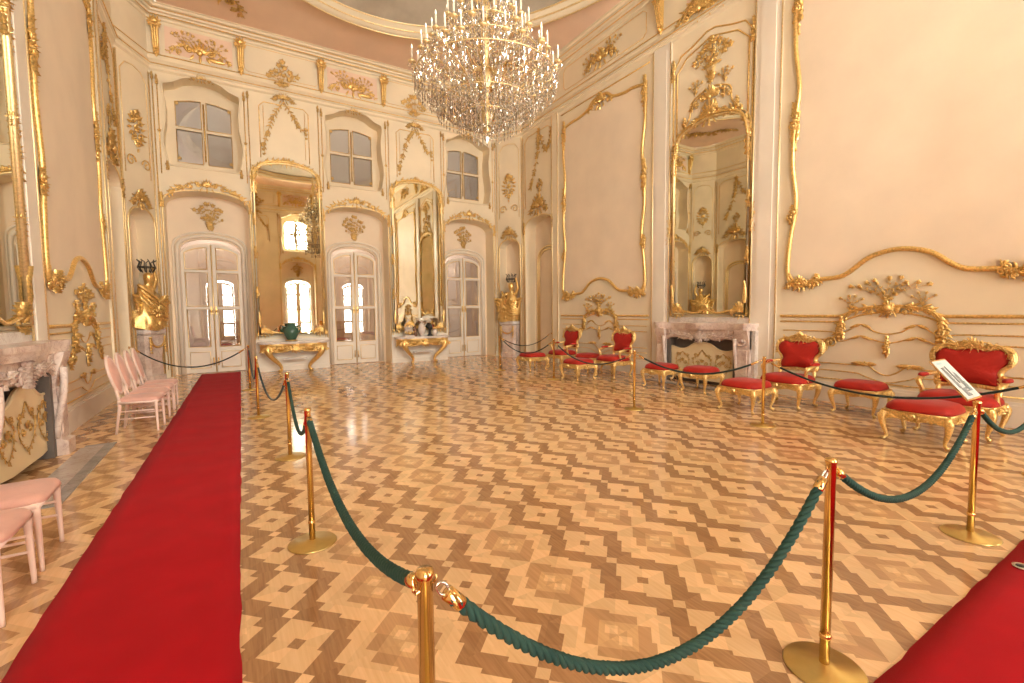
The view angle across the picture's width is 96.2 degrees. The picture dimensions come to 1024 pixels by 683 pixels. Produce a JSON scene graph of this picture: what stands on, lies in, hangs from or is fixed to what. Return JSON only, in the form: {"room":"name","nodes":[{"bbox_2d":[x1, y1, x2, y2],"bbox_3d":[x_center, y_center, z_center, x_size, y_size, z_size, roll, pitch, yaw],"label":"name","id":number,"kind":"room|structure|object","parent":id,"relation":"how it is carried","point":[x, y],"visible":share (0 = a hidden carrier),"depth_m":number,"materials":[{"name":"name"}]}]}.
{"room":"historic interior","nodes":[
{"label":"historic interior","id":0,"kind":"room"},
{"bbox_2d":[0,0,132,433],"bbox_3d":[-5.117,-3.217,4.078,0.730,9.200,14.600,-3,4,-31],"label":"wall","id":1,"kind":"structure","parent":0,"point":[74,189],"depth_m":6.99,"materials":[{"name":"beige paint"}]},
{"bbox_2d":[0,332,30,344],"bbox_3d":[-4.960,0.000,4.361,0.040,0.140,1.960,-3,4,-31],"label":"mantel shelf","id":2,"kind":"object","parent":1,"relation":"attached to","point":[5,337],"depth_m":4.80,"materials":[{"name":"stone"}]},
{"bbox_2d":[0,0,33,334],"bbox_3d":[-4.945,-2.249,4.251,0.132,4.438,2.120,-3,4,-31],"label":"wall mirror","id":3,"kind":"object","parent":1,"relation":"attached to","point":[16,275],"visible":1,"depth_m":4.93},
{"bbox_2d":[86,343,93,365],"bbox_3d":[-6.673,0.209,7.281,0.090,0.361,0.117,-3,4,-31],"label":"pendant","id":4,"kind":"object","parent":1,"relation":"attached to","point":[89,351],"depth_m":7.26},
{"bbox_2d":[110,0,166,378],"bbox_3d":[-9.037,-3.617,10.902,0.575,9.200,1.100,-1,4,-4],"label":"wall","id":5,"kind":"structure","parent":0,"point":[132,78],"depth_m":10.87,"materials":[{"name":"beige paint"}]},
{"bbox_2d":[145,14,497,377],"bbox_3d":[-4.843,-3.873,14.196,9.760,9.200,0.915,-3,4,-31],"label":"wall","id":6,"kind":"structure","parent":0,"point":[194,203],"depth_m":13.15,"materials":[{"name":"beige paint"}]},
{"bbox_2d":[164,85,242,172],"bbox_3d":[-8.252,-5.655,12.337,1.914,2.507,0.135,-3,4,-31],"label":"window","id":7,"kind":"structure","parent":6,"relation":"in","point":[205,96],"depth_m":12.29,"materials":[{"name":"beige paint"}]},
{"bbox_2d":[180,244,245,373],"bbox_3d":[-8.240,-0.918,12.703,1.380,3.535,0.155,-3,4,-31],"label":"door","id":8,"kind":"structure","parent":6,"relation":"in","point":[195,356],"depth_m":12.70,"materials":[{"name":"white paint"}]},
{"bbox_2d":[249,157,327,337],"bbox_3d":[-6.260,-2.630,12.986,1.914,5.040,0.130,-3,4,-31],"label":"wall mirror","id":9,"kind":"object","parent":6,"relation":"attached to","point":[287,220],"visible":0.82,"depth_m":12.98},
{"bbox_2d":[326,116,379,189],"bbox_3d":[-5.008,-5.816,14.310,1.914,2.507,0.135,-3,4,-31],"label":"window","id":10,"kind":"structure","parent":6,"relation":"in","point":[344,123],"depth_m":14.31,"materials":[{"name":"beige paint"}]},
{"bbox_2d":[331,252,378,363],"bbox_3d":[-4.996,-1.079,14.675,1.380,3.535,0.155,-3,4,-31],"label":"door","id":11,"kind":"structure","parent":6,"relation":"in","point":[357,350],"depth_m":14.68,"materials":[{"name":"white paint"}]},
{"bbox_2d":[389,176,447,333],"bbox_3d":[-3.016,-2.793,14.959,1.914,5.045,0.130,-3,4,-31],"label":"wall mirror","id":12,"kind":"object","parent":6,"relation":"attached to","point":[417,227],"visible":0.94,"depth_m":14.96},
{"bbox_2d":[445,258,480,356],"bbox_3d":[-1.752,-1.240,16.648,1.380,3.535,0.155,-3,4,-31],"label":"door","id":13,"kind":"structure","parent":6,"relation":"in","point":[462,345],"depth_m":16.67,"materials":[{"name":"white paint"}]},
{"bbox_2d":[446,139,483,203],"bbox_3d":[-1.765,-5.976,16.283,1.914,2.507,0.135,-3,4,-31],"label":"window","id":14,"kind":"structure","parent":6,"relation":"in","point":[461,146],"depth_m":16.33,"materials":[{"name":"beige paint"}]},
{"bbox_2d":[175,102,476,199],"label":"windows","id":15,"kind":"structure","parent":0,"point":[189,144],"depth_m":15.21,"materials":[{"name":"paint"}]},
{"bbox_2d":[180,240,478,373],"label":"doors","id":16,"kind":"structure","parent":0,"point":[196,283],"depth_m":16.39,"materials":[{"name":"paint"}]},
{"bbox_2d":[220,321,240,345],"bbox_3d":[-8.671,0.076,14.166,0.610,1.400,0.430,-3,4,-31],"label":"window pane","id":17,"kind":"object","parent":16,"relation":"in","point":[229,330],"visible":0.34,"depth_m":13.98,"materials":[{"name":"glass"}]},
{"bbox_2d":[336,321,351,340],"bbox_3d":[-5.939,-0.034,15.829,0.860,1.350,0.430,-3,4,-31],"label":"window","id":18,"kind":"structure","parent":16,"relation":"in","point":[344,328],"depth_m":15.70,"materials":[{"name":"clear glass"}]},
{"bbox_2d":[155,0,620,91],"bbox_3d":[-0.468,-8.726,6.598,10.070,1.705,15.880,-3,4,-31],"label":"ceiling","id":19,"kind":"structure","parent":0,"point":[383,31],"depth_m":12.00,"materials":[{"name":"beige paint"}]},
{"bbox_2d":[408,0,561,146],"bbox_3d":[-0.413,-6.207,6.721,2.205,6.471,2.205,-1,4,-1],"label":"chandelier","id":20,"kind":"object","parent":19,"relation":"hanging from","point":[488,83],"visible":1,"depth_m":6.56,"materials":[{"name":"clear glass"}]},
{"bbox_2d":[495,100,523,355],"bbox_3d":[0.010,-4.066,16.403,1.096,9.200,0.575,2,4,32],"label":"wall","id":21,"kind":"structure","parent":0,"point":[509,199],"depth_m":16.23,"materials":[{"name":"beige paint"}]},
{"bbox_2d":[0,355,1023,682],"bbox_3d":[-0.179,1.257,6.946,13.200,0.200,18.700,-3,4,-31],"label":"floor","id":22,"kind":"structure","parent":0,"point":[587,525],"depth_m":3.53,"materials":[{"name":"wood"}]},
{"bbox_2d":[0,508,36,627],"bbox_3d":[-2.994,0.945,2.403,0.606,1.070,0.504,-3,4,-31],"label":"chair","id":23,"kind":"object","parent":22,"relation":"on","point":[12,521],"visible":1,"depth_m":2.62,"materials":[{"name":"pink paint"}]},
{"bbox_2d":[0,387,47,483],"bbox_3d":[-4.950,0.893,4.678,0.271,0.911,1.628,-3,4,-31],"label":"fire screen","id":24,"kind":"object","parent":22,"relation":"on","point":[24,439],"visible":0.82,"depth_m":4.58,"materials":[{"name":"fabric"}]},
{"bbox_2d":[0,478,64,571],"bbox_3d":[-3.314,0.915,2.907,0.606,1.070,0.504,-3,4,-33],"label":"chair","id":25,"kind":"object","parent":22,"relation":"on","point":[33,494],"visible":0.96,"depth_m":2.91,"materials":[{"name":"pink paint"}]},
{"bbox_2d":[0,339,75,483],"bbox_3d":[-4.803,0.698,4.498,0.351,1.326,2.418,-3,4,-31],"label":"fireplace","id":26,"kind":"object","parent":22,"relation":"on","point":[40,365],"visible":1,"depth_m":5.13,"materials":[{"name":"stone"}]},
{"bbox_2d":[0,339,70,364],"bbox_3d":[-4.807,0.107,4.461,0.345,0.143,2.418,-3,4,-31],"label":"mantel shelf","id":27,"kind":"object","parent":26,"relation":"attached to","point":[21,352],"depth_m":4.49,"materials":[{"name":"stone"}]},
{"bbox_2d":[41,442,116,508],"bbox_3d":[-4.542,1.335,4.765,0.320,0.014,2.240,-3,4,-31],"label":"hearth slab","id":28,"kind":"object","parent":22,"relation":"on","point":[74,470],"visible":0.71,"depth_m":4.83,"materials":[{"name":"stone"}]},
{"bbox_2d":[0,372,241,682],"bbox_3d":[-4.254,1.231,6.316,0.922,0.014,14.700,-3,4,-30],"label":"carpet runner","id":29,"kind":"object","parent":22,"relation":"on","point":[154,596],"visible":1,"depth_m":2.80,"materials":[{"name":"carpet"}]},
{"bbox_2d":[104,355,165,434],"bbox_3d":[-5.276,0.707,6.443,0.606,1.070,0.504,-3,4,-28],"label":"chair","id":30,"kind":"object","parent":22,"relation":"on","point":[114,376],"visible":1,"depth_m":6.33,"materials":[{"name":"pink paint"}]},
{"bbox_2d":[114,352,170,425],"bbox_3d":[-5.551,0.679,6.917,0.606,1.070,0.504,-3,4,-29],"label":"chair","id":31,"kind":"object","parent":22,"relation":"on","point":[120,363],"visible":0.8,"depth_m":6.81,"materials":[{"name":"white paint"}]},
{"bbox_2d":[123,350,174,417],"bbox_3d":[-5.827,0.652,7.391,0.606,1.070,0.504,-3,4,-30],"label":"chair","id":32,"kind":"object","parent":22,"relation":"on","point":[127,358],"visible":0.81,"depth_m":7.29,"materials":[{"name":"white paint"}]},
{"bbox_2d":[137,329,167,383],"bbox_3d":[-8.776,0.338,11.134,0.512,1.270,0.740,-1,4,-4],"label":"pedestal","id":33,"kind":"object","parent":22,"relation":"on","point":[150,343],"visible":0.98,"depth_m":10.96,"materials":[{"name":"stone"}]},
{"bbox_2d":[132,259,170,330],"bbox_3d":[-8.737,-1.115,11.042,0.713,1.704,1.200,-1,4,-7],"label":"gilded statue","id":34,"kind":"object","parent":33,"relation":"on","point":[151,312],"visible":1,"depth_m":10.92,"materials":[{"name":"metal"}]},
{"bbox_2d":[132,283,170,330],"bbox_3d":[-8.705,-0.820,11.038,0.838,1.117,1.104,-3,4,-31],"label":"drapery","id":35,"kind":"object","parent":34,"relation":"hanging from","point":[151,312],"depth_m":10.85,"materials":[{"name":"metal"}]},
{"bbox_2d":[130,348,178,409],"bbox_3d":[-6.102,0.624,7.865,0.606,1.070,0.504,-3,4,-31],"label":"chair","id":36,"kind":"object","parent":22,"relation":"on","point":[134,355],"visible":0.7,"depth_m":7.77,"materials":[{"name":"white paint"}]},
{"bbox_2d":[242,345,255,390],"bbox_3d":[-5.582,0.551,9.763,0.320,0.957,0.320,-3,4,-31],"label":"stanchion","id":37,"kind":"object","parent":22,"relation":"on","point":[249,372],"visible":0.96,"depth_m":9.75,"materials":[{"name":"gold metal"}]},
{"bbox_2d":[134,348,244,367],"bbox_3d":[-6.958,0.349,9.908,2.680,0.437,0.033,0,4,7],"label":"rope","id":38,"kind":"object","parent":37,"relation":"hanging from","point":[134,348],"visible":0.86,"depth_m":9.91,"materials":[{"name":"green fabric"}]},
{"bbox_2d":[248,347,254,378],"bbox_3d":[-4.774,0.417,8.443,0.031,0.445,2.989,-3,4,-32],"label":"rope","id":39,"kind":"object","parent":37,"relation":"hanging from","point":[253,376],"visible":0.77,"depth_m":8.83,"materials":[{"name":"green fabric"}]},
{"bbox_2d":[247,356,269,418],"bbox_3d":[-3.961,0.703,7.148,0.320,0.957,0.320,-3,4,-31],"label":"stanchion","id":40,"kind":"object","parent":22,"relation":"on","point":[258,416],"visible":1,"depth_m":7.13,"materials":[{"name":"gold metal"}]},
{"bbox_2d":[256,360,284,400],"bbox_3d":[-3.230,0.555,6.126,0.033,0.437,2.420,-3,5,-36],"label":"rope","id":41,"kind":"object","parent":40,"relation":"hanging from","point":[257,364],"visible":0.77,"depth_m":6.30,"materials":[{"name":"green fabric"}]},
{"bbox_2d":[274,372,305,460],"bbox_3d":[-2.494,0.818,5.130,0.320,0.957,0.320,-3,4,-31],"label":"stanchion","id":42,"kind":"object","parent":22,"relation":"on","point":[290,456],"visible":1,"depth_m":5.12,"materials":[{"name":"gold metal"}]},
{"bbox_2d":[286,377,304,435],"bbox_3d":[-1.950,0.606,4.142,0.035,0.327,2.160,-3,4,-29],"label":"rope","id":43,"kind":"object","parent":42,"relation":"hanging from","point":[299,432],"visible":0.75,"depth_m":4.34,"materials":[{"name":"green fabric"}]},
{"bbox_2d":[257,339,329,371],"bbox_3d":[-6.112,0.419,12.973,1.858,0.862,0.516,-3,4,-31],"label":"console table","id":44,"kind":"object","parent":22,"relation":"on","point":[268,348],"visible":1,"depth_m":12.78,"materials":[{"name":"metal"}]},
{"bbox_2d":[281,323,300,340],"bbox_3d":[-6.178,-0.257,12.872,0.405,0.500,0.405,0,4,14],"label":"porcelain vase","id":45,"kind":"object","parent":44,"relation":"on","point":[291,331],"visible":0.99,"depth_m":12.75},
{"bbox_2d":[287,407,336,553],"bbox_3d":[-1.401,0.932,3.188,0.320,0.957,0.320,-3,4,-31],"label":"stanchion","id":46,"kind":"object","parent":22,"relation":"on","point":[314,541],"visible":0.99,"depth_m":3.18,"materials":[{"name":"gold metal"}]},
{"bbox_2d":[306,415,416,589],"bbox_3d":[-0.811,0.683,2.170,0.045,0.255,2.277,-3,4,-30],"label":"rope","id":47,"kind":"object","parent":46,"relation":"hanging from","point":[403,576],"visible":0.98,"depth_m":1.85,"materials":[{"name":"green fabric"}]},
{"bbox_2d":[394,335,450,362],"bbox_3d":[-2.868,0.258,14.945,1.858,0.862,0.516,-3,4,-31],"label":"console table","id":48,"kind":"object","parent":22,"relation":"on","point":[442,340],"visible":1,"depth_m":14.74,"materials":[{"name":"metal"}]},
{"bbox_2d":[403,319,414,336],"bbox_3d":[-3.285,-0.442,14.667,0.382,0.580,0.295,-3,4,-31],"label":"mantel clock","id":49,"kind":"object","parent":48,"relation":"on","point":[408,326],"visible":1,"depth_m":14.62,"materials":[{"name":"gold ceramic"}]},
{"bbox_2d":[413,326,416,335],"bbox_3d":[-3.157,-0.342,14.948,0.160,0.340,0.160,-3,4,-31],"label":"bronze figurine","id":50,"kind":"object","parent":48,"relation":"on","point":[414,328],"visible":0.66,"depth_m":14.90,"materials":[{"name":"brown metal"}]},
{"bbox_2d":[418,322,425,335],"bbox_3d":[-2.926,-0.406,14.909,0.260,0.470,0.260,-3,4,-31],"label":"jar","id":51,"kind":"object","parent":48,"relation":"on","point":[421,329],"visible":0.96,"depth_m":14.82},
{"bbox_2d":[427,323,432,335],"bbox_3d":[-2.713,-0.403,15.215,0.200,0.420,0.200,-3,4,-31],"label":"bronze figurine","id":52,"kind":"object","parent":48,"relation":"on","point":[429,326],"visible":1,"depth_m":15.16,"materials":[{"name":"metal"}]},
{"bbox_2d":[412,564,437,682],"bbox_3d":[-0.215,1.049,1.191,0.320,0.957,0.320,2,5,38],"label":"stanchion","id":53,"kind":"object","parent":22,"relation":"on","point":[424,574],"visible":1,"depth_m":1.15,"materials":[{"name":"gold metal"}]},
{"bbox_2d":[495,336,504,370],"bbox_3d":[-0.330,0.313,12.607,0.320,0.957,0.320,-3,4,-31],"label":"stanchion","id":54,"kind":"object","parent":22,"relation":"on","point":[499,369],"visible":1,"depth_m":12.59,"materials":[{"name":"gold metal"}]},
{"bbox_2d":[501,333,549,345],"bbox_3d":[0.453,-0.031,13.651,0.029,0.320,2.565,2,5,36],"label":"rope","id":55,"kind":"object","parent":54,"relation":"hanging from","point":[549,333],"visible":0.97,"depth_m":13.54,"materials":[{"name":"green fabric"}]},
{"bbox_2d":[499,321,519,356],"bbox_3d":[-0.065,-0.096,16.474,0.740,1.270,0.512,2,4,32],"label":"pedestal","id":56,"kind":"object","parent":22,"relation":"on","point":[510,330],"visible":0.94,"depth_m":16.29,"materials":[{"name":"stone"}]},
{"bbox_2d":[494,273,521,321],"bbox_3d":[-0.127,-1.542,16.281,0.820,1.704,1.108,-3,4,-31],"label":"gilded statue","id":57,"kind":"object","parent":56,"relation":"on","point":[508,305],"visible":1,"depth_m":16.17,"materials":[{"name":"metal"}]},
{"bbox_2d":[494,291,521,321],"bbox_3d":[-0.124,-1.248,16.300,0.820,1.117,1.108,-3,4,-31],"label":"drapery","id":58,"kind":"object","parent":57,"relation":"hanging from","point":[508,306],"depth_m":16.16,"materials":[{"name":"metal"}]},
{"bbox_2d":[516,352,549,371],"bbox_3d":[0.563,0.541,12.602,0.766,0.496,0.806,-3,4,-31],"label":"stool","id":59,"kind":"object","parent":22,"relation":"on","point":[537,356],"visible":0.98,"depth_m":12.37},
{"bbox_2d":[519,352,545,357],"bbox_3d":[0.561,0.351,12.590,0.620,0.116,0.660,-3,4,-31],"label":"cushion","id":60,"kind":"object","parent":59,"relation":"on","point":[537,354],"depth_m":12.34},
{"bbox_2d":[548,339,559,379],"bbox_3d":[0.986,0.414,10.835,0.320,0.957,0.320,-3,4,-31],"label":"stanchion","id":61,"kind":"object","parent":22,"relation":"on","point":[553,378],"visible":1,"depth_m":10.82,"materials":[{"name":"gold metal"}]},
{"bbox_2d":[501,338,552,353],"bbox_3d":[0.326,0.122,11.705,0.033,0.370,2.137,-3,5,-37],"label":"rope","id":62,"kind":"object","parent":61,"relation":"hanging from","point":[501,338],"visible":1,"depth_m":11.69,"materials":[{"name":"green fabric"}]},
{"bbox_2d":[546,325,581,367],"bbox_3d":[1.416,0.152,12.843,0.787,1.230,0.868,-3,4,-31],"label":"armchair","id":63,"kind":"object","parent":22,"relation":"on","point":[572,334],"visible":0.79,"depth_m":12.79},
{"bbox_2d":[548,349,575,354],"bbox_3d":[1.401,0.295,12.841,0.620,0.132,0.720,-3,4,-31],"label":"seat cushion","id":64,"kind":"object","parent":63,"relation":"on","point":[557,351],"depth_m":12.60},
{"bbox_2d":[564,330,577,346],"bbox_3d":[1.679,-0.084,12.990,0.157,0.460,0.673,-3,4,-31],"label":"cushion","id":65,"kind":"object","parent":63,"relation":"on","point":[570,336],"depth_m":12.93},
{"bbox_2d":[559,358,597,381],"bbox_3d":[1.565,0.646,10.827,0.746,0.496,0.786,-4,5,-41],"label":"stool","id":66,"kind":"object","parent":22,"relation":"on","point":[569,363],"visible":0.98,"depth_m":10.62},
{"bbox_2d":[563,358,593,364],"bbox_3d":[1.563,0.456,10.815,0.600,0.116,0.640,-3,4,-31],"label":"cushion","id":67,"kind":"object","parent":66,"relation":"on","point":[569,361],"depth_m":10.61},
{"bbox_2d":[574,352,602,373],"bbox_3d":[1.998,0.556,12.072,0.706,0.506,0.746,-3,4,-31],"label":"stool","id":68,"kind":"object","parent":22,"relation":"on","point":[593,356],"visible":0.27,"depth_m":11.86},
{"bbox_2d":[575,352,599,357],"bbox_3d":[1.996,0.361,12.060,0.560,0.116,0.600,-3,4,-31],"label":"cushion","id":69,"kind":"object","parent":68,"relation":"on","point":[580,355],"depth_m":11.86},
{"bbox_2d":[594,326,635,378],"bbox_3d":[2.458,0.251,11.138,0.787,1.230,0.868,-3,4,-31],"label":"armchair","id":70,"kind":"object","parent":22,"relation":"on","point":[623,339],"visible":0.91,"depth_m":11.08,"materials":[{"name":"fabric"}]},
{"bbox_2d":[596,354,629,361],"bbox_3d":[2.442,0.394,11.137,0.620,0.132,0.720,-3,4,-31],"label":"seat cushion","id":71,"kind":"object","parent":70,"relation":"on","point":[608,357],"depth_m":10.93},
{"bbox_2d":[613,333,632,351],"bbox_3d":[2.721,0.015,11.285,0.157,0.460,0.673,-3,4,-31],"label":"cushion","id":72,"kind":"object","parent":70,"relation":"on","point":[621,340],"depth_m":11.23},
{"bbox_2d":[624,350,643,410],"bbox_3d":[1.989,0.621,7.471,0.320,0.957,0.320,-3,4,-31],"label":"stanchion","id":73,"kind":"object","parent":22,"relation":"on","point":[631,408],"visible":1,"depth_m":7.45,"materials":[{"name":"gold metal"}]},
{"bbox_2d":[554,341,632,364],"bbox_3d":[1.485,0.266,9.137,0.032,0.349,3.416,-2,4,-17],"label":"rope","id":74,"kind":"object","parent":73,"relation":"hanging from","point":[554,341],"visible":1,"depth_m":8.75,"materials":[{"name":"green fabric"}]},
{"bbox_2d":[640,362,681,389],"bbox_3d":[3.123,0.704,9.600,0.706,0.506,0.746,-3,4,-31],"label":"stool","id":75,"kind":"object","parent":22,"relation":"on","point":[650,368],"visible":0.86,"depth_m":9.40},
{"bbox_2d":[645,362,678,369],"bbox_3d":[3.121,0.509,9.587,0.560,0.116,0.600,-3,4,-31],"label":"cushion","id":76,"kind":"object","parent":75,"relation":"on","point":[649,366],"depth_m":9.41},
{"bbox_2d":[645,378,725,392],"bbox_3d":[3.767,0.927,9.772,0.320,0.014,2.240,-3,4,-31],"label":"hearth slab","id":77,"kind":"object","parent":22,"relation":"on","point":[649,379],"visible":0.54,"depth_m":9.82,"materials":[{"name":"stone"}]},
{"bbox_2d":[670,342,732,382],"bbox_3d":[4.111,0.461,9.931,0.269,0.911,1.628,-3,4,-31],"label":"fire screen","id":78,"kind":"object","parent":22,"relation":"on","point":[701,353],"visible":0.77,"depth_m":9.88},
{"bbox_2d":[678,365,724,394],"bbox_3d":[3.710,0.735,9.022,0.706,0.506,0.746,-3,4,-31],"label":"stool","id":79,"kind":"object","parent":22,"relation":"on","point":[693,368],"visible":0.76,"depth_m":8.84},
{"bbox_2d":[683,365,719,372],"bbox_3d":[3.708,0.540,9.009,0.560,0.116,0.600,-3,4,-31],"label":"cushion","id":80,"kind":"object","parent":79,"relation":"on","point":[693,368],"depth_m":8.83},
{"bbox_2d":[654,322,758,384],"bbox_3d":[4.046,0.258,9.903,0.351,1.326,2.418,-3,4,-31],"label":"fireplace","id":81,"kind":"object","parent":22,"relation":"on","point":[742,338],"visible":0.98,"depth_m":9.55,"materials":[{"name":"stone"}]},
{"bbox_2d":[654,322,758,330],"bbox_3d":[4.037,-0.332,9.864,0.345,0.143,2.418,-3,4,-31],"label":"mantel shelf","id":82,"kind":"object","parent":81,"relation":"attached to","point":[659,326],"depth_m":9.66,"materials":[{"name":"stone"}]},
{"bbox_2d":[715,377,777,414],"bbox_3d":[3.743,0.847,7.359,0.766,0.496,0.786,-3,4,-31],"label":"stool","id":83,"kind":"object","parent":22,"relation":"on","point":[750,387],"visible":0.92,"depth_m":7.18,"materials":[{"name":"fabric"}]},
{"bbox_2d":[721,377,771,389],"bbox_3d":[3.741,0.657,7.347,0.620,0.116,0.640,-3,4,-31],"label":"cushion","id":84,"kind":"object","parent":83,"relation":"on","point":[737,383],"depth_m":7.17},
{"bbox_2d":[750,356,775,427],"bbox_3d":[3.455,0.680,6.317,0.320,0.957,0.320,-3,4,-31],"label":"stanchion","id":85,"kind":"object","parent":22,"relation":"on","point":[762,424],"visible":1,"depth_m":6.30,"materials":[{"name":"gold metal"}]},
{"bbox_2d":[636,353,761,374],"bbox_3d":[2.719,0.357,6.875,1.803,0.274,0.031,2,5,38],"label":"rope","id":86,"kind":"object","parent":85,"relation":"hanging from","point":[642,357],"visible":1,"depth_m":6.82,"materials":[{"name":"green fabric"}]},
{"bbox_2d":[767,360,1023,398],"bbox_3d":[4.223,0.476,5.278,0.030,0.330,2.482,-3,5,-37],"label":"rope","id":87,"kind":"object","parent":85,"relation":"hanging from","point":[772,363],"visible":0.98,"depth_m":5.16,"materials":[{"name":"green fabric"}]},
{"bbox_2d":[757,331,825,409],"bbox_3d":[4.593,0.455,7.644,0.787,1.230,0.868,-3,4,-31],"label":"armchair","id":88,"kind":"object","parent":22,"relation":"on","point":[798,352],"visible":0.82,"depth_m":7.60,"materials":[{"name":"fabric"}]},
{"bbox_2d":[760,372,814,383],"bbox_3d":[4.577,0.598,7.643,0.620,0.132,0.720,-3,4,-31],"label":"seat cushion","id":89,"kind":"object","parent":88,"relation":"on","point":[773,377],"depth_m":7.44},
{"bbox_2d":[779,340,819,367],"bbox_3d":[4.856,0.219,7.791,0.157,0.460,0.673,-3,4,-31],"label":"cushion","id":90,"kind":"object","parent":88,"relation":"on","point":[793,353],"depth_m":7.74,"materials":[{"name":"fabric"}]},
{"bbox_2d":[782,457,868,682],"bbox_3d":[1.386,0.979,2.019,0.320,0.957,0.320,-3,4,-31],"label":"stanchion","id":91,"kind":"object","parent":22,"relation":"on","point":[811,662],"visible":1,"depth_m":2.01,"materials":[{"name":"gold metal"}]},
{"bbox_2d":[434,469,827,675],"bbox_3d":[0.584,0.849,1.594,1.754,0.531,0.043,-3,4,-27],"label":"rope","id":92,"kind":"object","parent":91,"relation":"hanging from","point":[450,594],"visible":1,"depth_m":1.51,"materials":[{"name":"green fabric"}]},
{"bbox_2d":[837,407,977,502],"bbox_3d":[2.299,0.684,2.594,2.134,0.372,0.039,-3,4,-33],"label":"rope","id":93,"kind":"object","parent":91,"relation":"hanging from","point":[940,470],"visible":0.96,"depth_m":2.61,"materials":[{"name":"green fabric"}]},
{"bbox_2d":[827,379,894,418],"bbox_3d":[5.320,0.848,7.020,0.706,0.506,0.766,-3,4,-31],"label":"stool","id":94,"kind":"object","parent":22,"relation":"on","point":[858,385],"visible":0.79,"depth_m":6.84,"materials":[{"name":"fabric"}]},
{"bbox_2d":[834,379,888,390],"bbox_3d":[5.318,0.653,7.008,0.560,0.116,0.620,-3,4,-31],"label":"cushion","id":95,"kind":"object","parent":94,"relation":"on","point":[848,384],"depth_m":6.84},
{"bbox_2d":[877,399,969,450],"bbox_3d":[4.949,0.954,5.520,0.806,0.496,0.806,-3,4,-31],"label":"stool","id":96,"kind":"object","parent":22,"relation":"on","point":[933,411],"visible":0.97,"depth_m":5.31,"materials":[{"name":"fabric"}]},
{"bbox_2d":[886,399,965,416],"bbox_3d":[4.947,0.764,5.508,0.660,0.116,0.660,-3,4,-31],"label":"cushion","id":97,"kind":"object","parent":96,"relation":"on","point":[914,407],"depth_m":5.33,"materials":[{"name":"fabric"}]},
{"bbox_2d":[873,539,1023,682],"bbox_3d":[2.988,1.460,1.612,5.761,0.014,2.102,-3,4,-31],"label":"carpet runner","id":98,"kind":"object","parent":22,"relation":"on","point":[980,639],"visible":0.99,"depth_m":2.20,"materials":[{"name":"carpet"}]},
{"bbox_2d":[1011,562,1023,570],"bbox_3d":[3.109,1.371,2.801,0.090,0.014,0.090,-3,4,-31],"label":"socket","id":99,"kind":"object","parent":98,"relation":"on","point":[1017,565],"visible":1,"depth_m":2.80,"materials":[{"name":"metal"}]},
{"bbox_2d":[913,336,1018,442],"bbox_3d":[5.697,0.560,5.837,0.787,1.230,0.907,-3,4,-31],"label":"armchair","id":100,"kind":"object","parent":22,"relation":"on","point":[982,365],"visible":0.66,"depth_m":5.83,"materials":[{"name":"fabric"}]},
{"bbox_2d":[917,388,1004,407],"bbox_3d":[5.681,0.703,5.836,0.620,0.132,0.760,-3,4,-31],"label":"seat cushion","id":101,"kind":"object","parent":100,"relation":"on","point":[990,400],"depth_m":5.62,"materials":[{"name":"fabric"}]},
{"bbox_2d":[935,348,1009,386],"bbox_3d":[5.960,0.324,5.984,0.157,0.460,0.711,-3,4,-31],"label":"cushion","id":102,"kind":"object","parent":100,"relation":"on","point":[980,367],"depth_m":5.89,"materials":[{"name":"fabric"}]},
{"bbox_2d":[939,400,1002,545],"bbox_3d":[3.216,0.884,3.202,0.320,0.957,0.320,-3,4,-31],"label":"stanchion","id":103,"kind":"object","parent":22,"relation":"on","point":[968,533],"visible":1,"depth_m":3.19,"materials":[{"name":"gold metal"}]},
{"bbox_2d":[929,359,981,401],"bbox_3d":[3.148,0.272,3.264,0.290,0.268,0.220,-3,4,-31],"label":"information sign","id":104,"kind":"object","parent":103,"relation":"attached to","point":[942,366],"visible":1,"depth_m":3.25,"materials":[{"name":"paper"}]},
{"bbox_2d":[941,366,972,395],"bbox_3d":[3.157,0.275,3.253,0.175,0.185,0.156,-3,4,-31],"label":"print","id":105,"kind":"object","parent":104,"relation":"attached to","point":[948,371],"depth_m":3.25},
{"bbox_2d":[981,408,1023,434],"bbox_3d":[4.103,0.572,3.720,2.034,0.332,0.037,-3,4,-31],"label":"rope","id":106,"kind":"object","parent":103,"relation":"hanging from","point":[984,415],"visible":0.92,"depth_m":3.41,"materials":[{"name":"green fabric"}]},
{"bbox_2d":[522,0,1023,428],"bbox_3d":[4.290,-3.683,9.799,0.730,9.200,14.600,-3,4,-31],"label":"wall","id":107,"kind":"structure","parent":0,"point":[885,226],"depth_m":7.92,"materials":[{"name":"beige paint"}]},
{"bbox_2d":[97,0,741,141],"bbox_3d":[-0.453,-7.217,6.695,10.752,1.510,16.562,-3,4,-31],"label":"trim","id":108,"kind":"structure","parent":107,"relation":"attached to","point":[624,10],"depth_m":12.27,"materials":[{"name":"beige paint"}]},
{"bbox_2d":[597,326,600,338],"bbox_3d":[2.409,-0.241,12.805,0.090,0.361,0.117,-3,4,-31],"label":"pendant","id":109,"kind":"object","parent":107,"relation":"attached to","point":[598,327],"depth_m":12.81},
{"bbox_2d":[669,317,748,322],"bbox_3d":[4.199,-0.454,9.932,0.040,0.140,1.960,-3,4,-31],"label":"mantel shelf","id":110,"kind":"object","parent":107,"relation":"attached to","point":[682,319],"depth_m":9.80,"materials":[{"name":"stone"}]},
{"bbox_2d":[669,103,752,318],"bbox_3d":[4.128,-2.698,9.768,0.132,4.438,2.000,-3,4,-31],"label":"wall mirror","id":111,"kind":"object","parent":107,"relation":"attached to","point":[710,193],"visible":1,"depth_m":9.69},
{"bbox_2d":[881,335,890,357],"bbox_3d":[5.841,0.087,7.189,0.090,0.361,0.117,-3,4,-31],"label":"pendant","id":112,"kind":"object","parent":107,"relation":"attached to","point":[885,339],"depth_m":7.19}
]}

